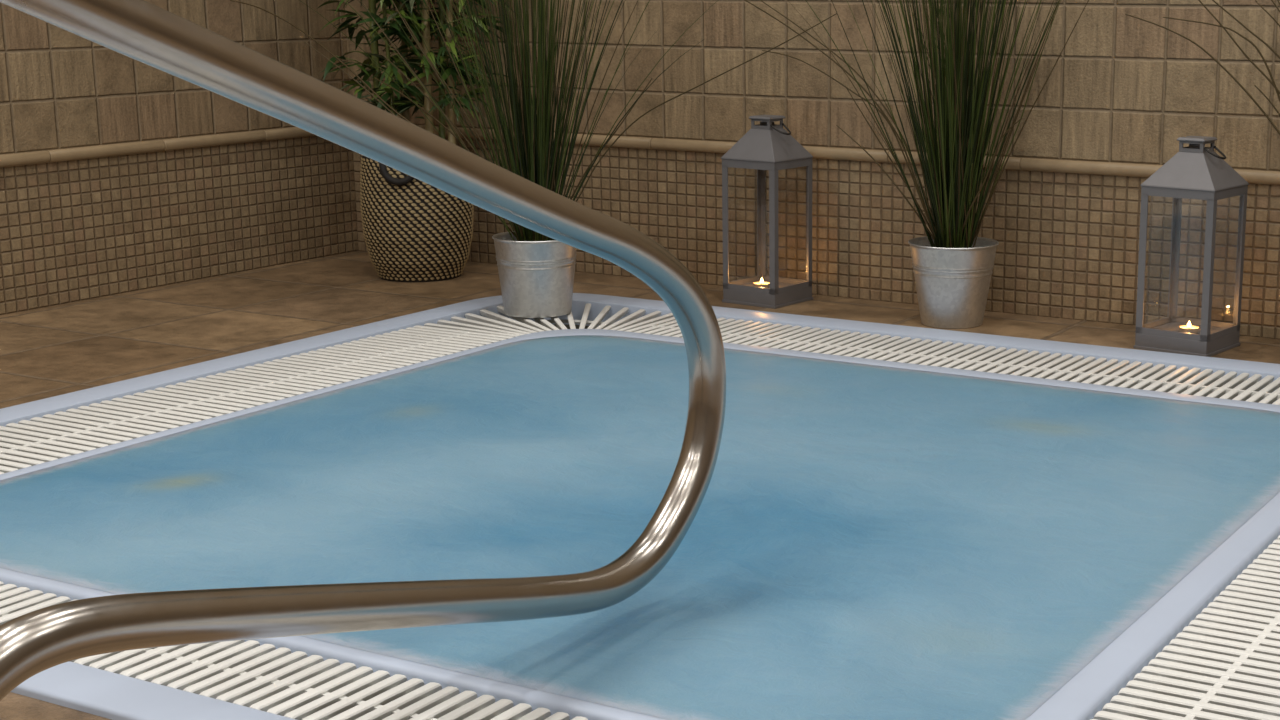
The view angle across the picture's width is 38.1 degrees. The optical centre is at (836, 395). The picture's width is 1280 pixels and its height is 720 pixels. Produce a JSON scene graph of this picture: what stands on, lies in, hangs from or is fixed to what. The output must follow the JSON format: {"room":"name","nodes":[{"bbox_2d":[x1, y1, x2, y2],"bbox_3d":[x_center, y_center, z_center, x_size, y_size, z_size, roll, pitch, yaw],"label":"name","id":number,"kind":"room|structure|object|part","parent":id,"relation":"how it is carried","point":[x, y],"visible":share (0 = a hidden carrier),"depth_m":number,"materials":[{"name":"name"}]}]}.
{"room":"indoor spa pool","nodes":[
{"label":"indoor spa pool","id":0,"kind":"room"},
{"bbox_2d":[0,0,357,314],"bbox_3d":[-2.509,-0.854,2.285,0.120,3.200,5.200,7,15,27],"label":"wall","id":1,"kind":"structure","parent":0,"point":[71,231],"depth_m":4.11,"materials":[{"name":"tile"}]},
{"bbox_2d":[0,127,316,167],"bbox_3d":[-2.453,-0.174,2.409,0.016,0.026,5.198,7,15,27],"label":"trim","id":2,"kind":"structure","parent":1,"relation":"attached to","point":[58,155],"depth_m":4.07,"materials":[{"name":"beige tile"}]},
{"bbox_2d":[0,251,1279,719],"bbox_3d":[-0.171,0.475,1.296,5.200,0.120,5.200,7,15,27],"label":"floor","id":3,"kind":"structure","parent":0,"point":[46,352],"depth_m":3.77,"materials":[{"name":"brown tile"}]},
{"bbox_2d":[0,0,725,700],"bbox_3d":[-0.519,-0.060,1.371,0.090,0.887,1.618,7,15,27],"label":"handrail","id":4,"kind":"object","parent":3,"relation":"on","point":[32,643],"visible":1,"depth_m":1.57,"materials":[{"name":"silver metal"}]},
{"bbox_2d":[317,0,517,281],"bbox_3d":[-0.968,-0.986,4.167,0.533,1.442,0.438,-3,13,-12],"label":"bamboo","id":5,"kind":"object","parent":3,"relation":"on","point":[415,230],"visible":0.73,"depth_m":4.19,"materials":[{"name":"green"}]},
{"bbox_3d":[-0.987,-0.503,4.145,0.096,0.056,0.026,1,13,4],"label":"handle","id":6,"kind":"part","parent":5,"relation":"part of","materials":[{"name":"black"}]},
{"bbox_2d":[360,155,473,281],"bbox_3d":[-0.978,-0.421,4.291,0.258,0.286,0.258,7,15,27],"label":"basket","id":7,"kind":"object","parent":5,"relation":"attached to","point":[415,230],"depth_m":4.20,"materials":[{"name":"wicker"}]},
{"bbox_2d":[0,293,1279,719],"bbox_3d":[-0.223,0.507,2.787,2.240,0.864,2.150,7,15,27],"label":"pool","id":8,"kind":"object","parent":3,"relation":"in","point":[106,694],"depth_m":2.24,"materials":[{"name":"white plastic"}]},
{"bbox_3d":[-1.047,0.009,3.068,0.248,0.019,1.330,7,15,27],"label":"gutter grate","id":9,"kind":"part","parent":8,"relation":"part of","materials":[{"name":"white plastic"}]},
{"bbox_3d":[-0.627,0.283,1.877,1.363,0.019,0.138,7,15,27],"label":"gutter grate","id":10,"kind":"part","parent":8,"relation":"part of","materials":[{"name":"white plastic"}]},
{"bbox_2d":[230,0,836,317],"bbox_3d":[-0.674,-0.658,3.763,1.043,0.968,1.126,-4,14,-18],"label":"potted grass","id":11,"kind":"object","parent":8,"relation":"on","point":[536,270],"depth_m":3.71,"materials":[{"name":"plant"}]},
{"bbox_2d":[492,232,575,317],"bbox_3d":[-0.620,-0.251,3.797,0.176,0.160,0.176,7,15,27],"label":"pot","id":12,"kind":"object","parent":11,"relation":"attached to","point":[536,270],"depth_m":3.74,"materials":[{"name":"silver metal"}]},
{"bbox_3d":[-0.581,-0.149,3.769,0.392,0.020,0.371,7,15,27],"label":"corner grate","id":13,"kind":"part","parent":8,"relation":"part of","materials":[{"name":"white plastic"}]},
{"bbox_2d":[0,335,1279,719],"bbox_3d":[-0.224,0.104,2.624,1.570,0.006,1.542,7,15,27],"label":"pool water","id":14,"kind":"object","parent":8,"relation":"in","point":[863,541],"visible":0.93,"depth_m":2.40,"materials":[{"name":"blue liquid"}]},
{"bbox_3d":[0.226,-0.067,3.423,1.363,0.019,0.227,7,15,27],"label":"gutter grate","id":15,"kind":"part","parent":8,"relation":"part of","materials":[{"name":"white plastic"}]},
{"bbox_3d":[0.589,0.212,2.212,0.166,0.019,1.330,7,15,27],"label":"gutter grate","id":16,"kind":"part","parent":8,"relation":"part of","materials":[{"name":"white plastic"}]},
{"bbox_2d":[721,115,812,308],"bbox_3d":[-0.149,-0.402,3.969,0.143,0.401,0.143,9,15,33],"label":"lantern","id":17,"kind":"object","parent":3,"relation":"on","point":[767,145],"visible":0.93,"depth_m":3.93,"materials":[{"name":"grey paint"}]},
{"bbox_3d":[-0.236,-0.362,3.962,0.014,0.266,0.014,9,15,33],"label":"post","id":18,"kind":"part","parent":17,"relation":"part of","materials":[{"name":"grey metal"}]},
{"bbox_2d":[753,278,768,287],"bbox_3d":[-0.162,-0.245,3.985,0.039,0.024,0.039,7,15,27],"label":"tealight candle","id":19,"kind":"object","parent":17,"relation":"on","point":[761,283],"visible":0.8,"depth_m":3.98,"materials":[{"name":"white wax"}]},
{"bbox_3d":[-0.166,-0.385,4.062,0.014,0.266,0.014,9,15,33],"label":"post","id":20,"kind":"part","parent":17,"relation":"part of","materials":[{"name":"grey metal"}]},
{"bbox_3d":[-0.149,-0.502,3.946,0.139,0.018,0.139,9,15,33],"label":"frame","id":21,"kind":"part","parent":17,"relation":"part of","materials":[{"name":"grey paint"}]},
{"bbox_3d":[-0.150,-0.242,4.006,0.139,0.012,0.139,9,15,33],"label":"frame","id":22,"kind":"part","parent":17,"relation":"part of","materials":[{"name":"grey paint"}]},
{"bbox_3d":[-0.133,-0.346,3.893,0.014,0.266,0.014,9,15,33],"label":"post","id":23,"kind":"part","parent":17,"relation":"part of","materials":[{"name":"grey metal"}]},
{"bbox_3d":[-0.114,-0.567,3.908,0.035,0.022,0.046,9,15,33],"label":"wire handle","id":24,"kind":"part","parent":17,"relation":"part of","materials":[{"name":"grey metal"}]},
{"bbox_3d":[-0.062,-0.369,3.994,0.014,0.266,0.014,9,15,33],"label":"post","id":25,"kind":"part","parent":17,"relation":"part of","materials":[{"name":"grey metal"}]},
{"bbox_2d":[744,0,1088,328],"bbox_3d":[0.079,-0.613,3.603,0.876,0.976,0.509,7,15,27],"label":"potted grass","id":26,"kind":"object","parent":3,"relation":"on","point":[953,266],"depth_m":3.66,"materials":[{"name":"plant"}]},
{"bbox_2d":[908,236,998,328],"bbox_3d":[0.237,-0.230,3.746,0.184,0.168,0.184,7,15,27],"label":"pot","id":27,"kind":"object","parent":26,"relation":"attached to","point":[952,274],"depth_m":3.69,"materials":[{"name":"silver metal"}]},
{"bbox_2d":[1134,136,1248,356],"bbox_3d":[0.676,-0.289,3.491,0.152,0.401,0.152,10,16,35],"label":"lantern","id":28,"kind":"object","parent":3,"relation":"on","point":[1196,171],"visible":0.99,"depth_m":3.45,"materials":[{"name":"grey paint"}]},
{"bbox_3d":[0.582,-0.250,3.485,0.014,0.266,0.014,10,16,35],"label":"post","id":29,"kind":"part","parent":28,"relation":"part of","materials":[{"name":"grey metal"}]},
{"bbox_3d":[0.661,-0.274,3.590,0.014,0.266,0.014,10,16,35],"label":"post","id":30,"kind":"part","parent":28,"relation":"part of","materials":[{"name":"grey metal"}]},
{"bbox_3d":[0.675,-0.129,3.527,0.148,0.012,0.148,10,16,35],"label":"frame","id":31,"kind":"part","parent":28,"relation":"part of","materials":[{"name":"grey paint"}]},
{"bbox_2d":[1179,321,1198,333],"bbox_3d":[0.673,-0.131,3.505,0.039,0.024,0.039,7,15,27],"label":"tealight candle","id":32,"kind":"object","parent":28,"relation":"on","point":[1188,328],"visible":0.96,"depth_m":3.50,"materials":[{"name":"white wax"}]},
{"bbox_2d":[1179,325,1198,333],"bbox_3d":[0.673,-0.125,3.506,0.039,0.012,0.039,7,15,27],"label":"cup","id":33,"kind":"object","parent":32,"relation":"attached to","point":[1192,329],"depth_m":3.50,"materials":[{"name":"silver metal"}]},
{"bbox_3d":[0.676,-0.389,3.468,0.148,0.018,0.148,10,16,35],"label":"frame","id":34,"kind":"part","parent":28,"relation":"part of","materials":[{"name":"grey paint"}]},
{"bbox_3d":[0.690,-0.232,3.408,0.014,0.266,0.014,10,16,35],"label":"post","id":35,"kind":"part","parent":28,"relation":"part of","materials":[{"name":"grey metal"}]},
{"bbox_3d":[0.711,-0.453,3.428,0.035,0.022,0.046,10,16,35],"label":"wire handle","id":36,"kind":"part","parent":28,"relation":"part of","materials":[{"name":"grey metal"}]},
{"bbox_3d":[0.769,-0.256,3.513,0.014,0.266,0.014,10,16,35],"label":"post","id":37,"kind":"part","parent":28,"relation":"part of","materials":[{"name":"grey metal"}]},
{"bbox_2d":[1125,0,1279,134],"bbox_3d":[0.817,-0.548,3.330,0.656,0.979,0.313,7,14,26],"label":"potted grass","id":38,"kind":"object","parent":3,"relation":"on","point":[1272,82],"depth_m":3.40,"materials":[{"name":"plant"}]},
{"bbox_2d":[345,0,1279,338],"bbox_3d":[1.094,-1.079,3.343,5.440,3.200,0.120,7,15,27],"label":"wall","id":39,"kind":"structure","parent":0,"point":[1122,88],"depth_m":3.91,"materials":[{"name":"tile"}]},
{"bbox_2d":[417,125,1279,184],"bbox_3d":[1.060,-0.394,3.440,5.198,0.026,0.016,7,15,27],"label":"trim","id":40,"kind":"structure","parent":39,"relation":"attached to","point":[1014,163],"depth_m":3.94,"materials":[{"name":"beige tile"}]}
]}

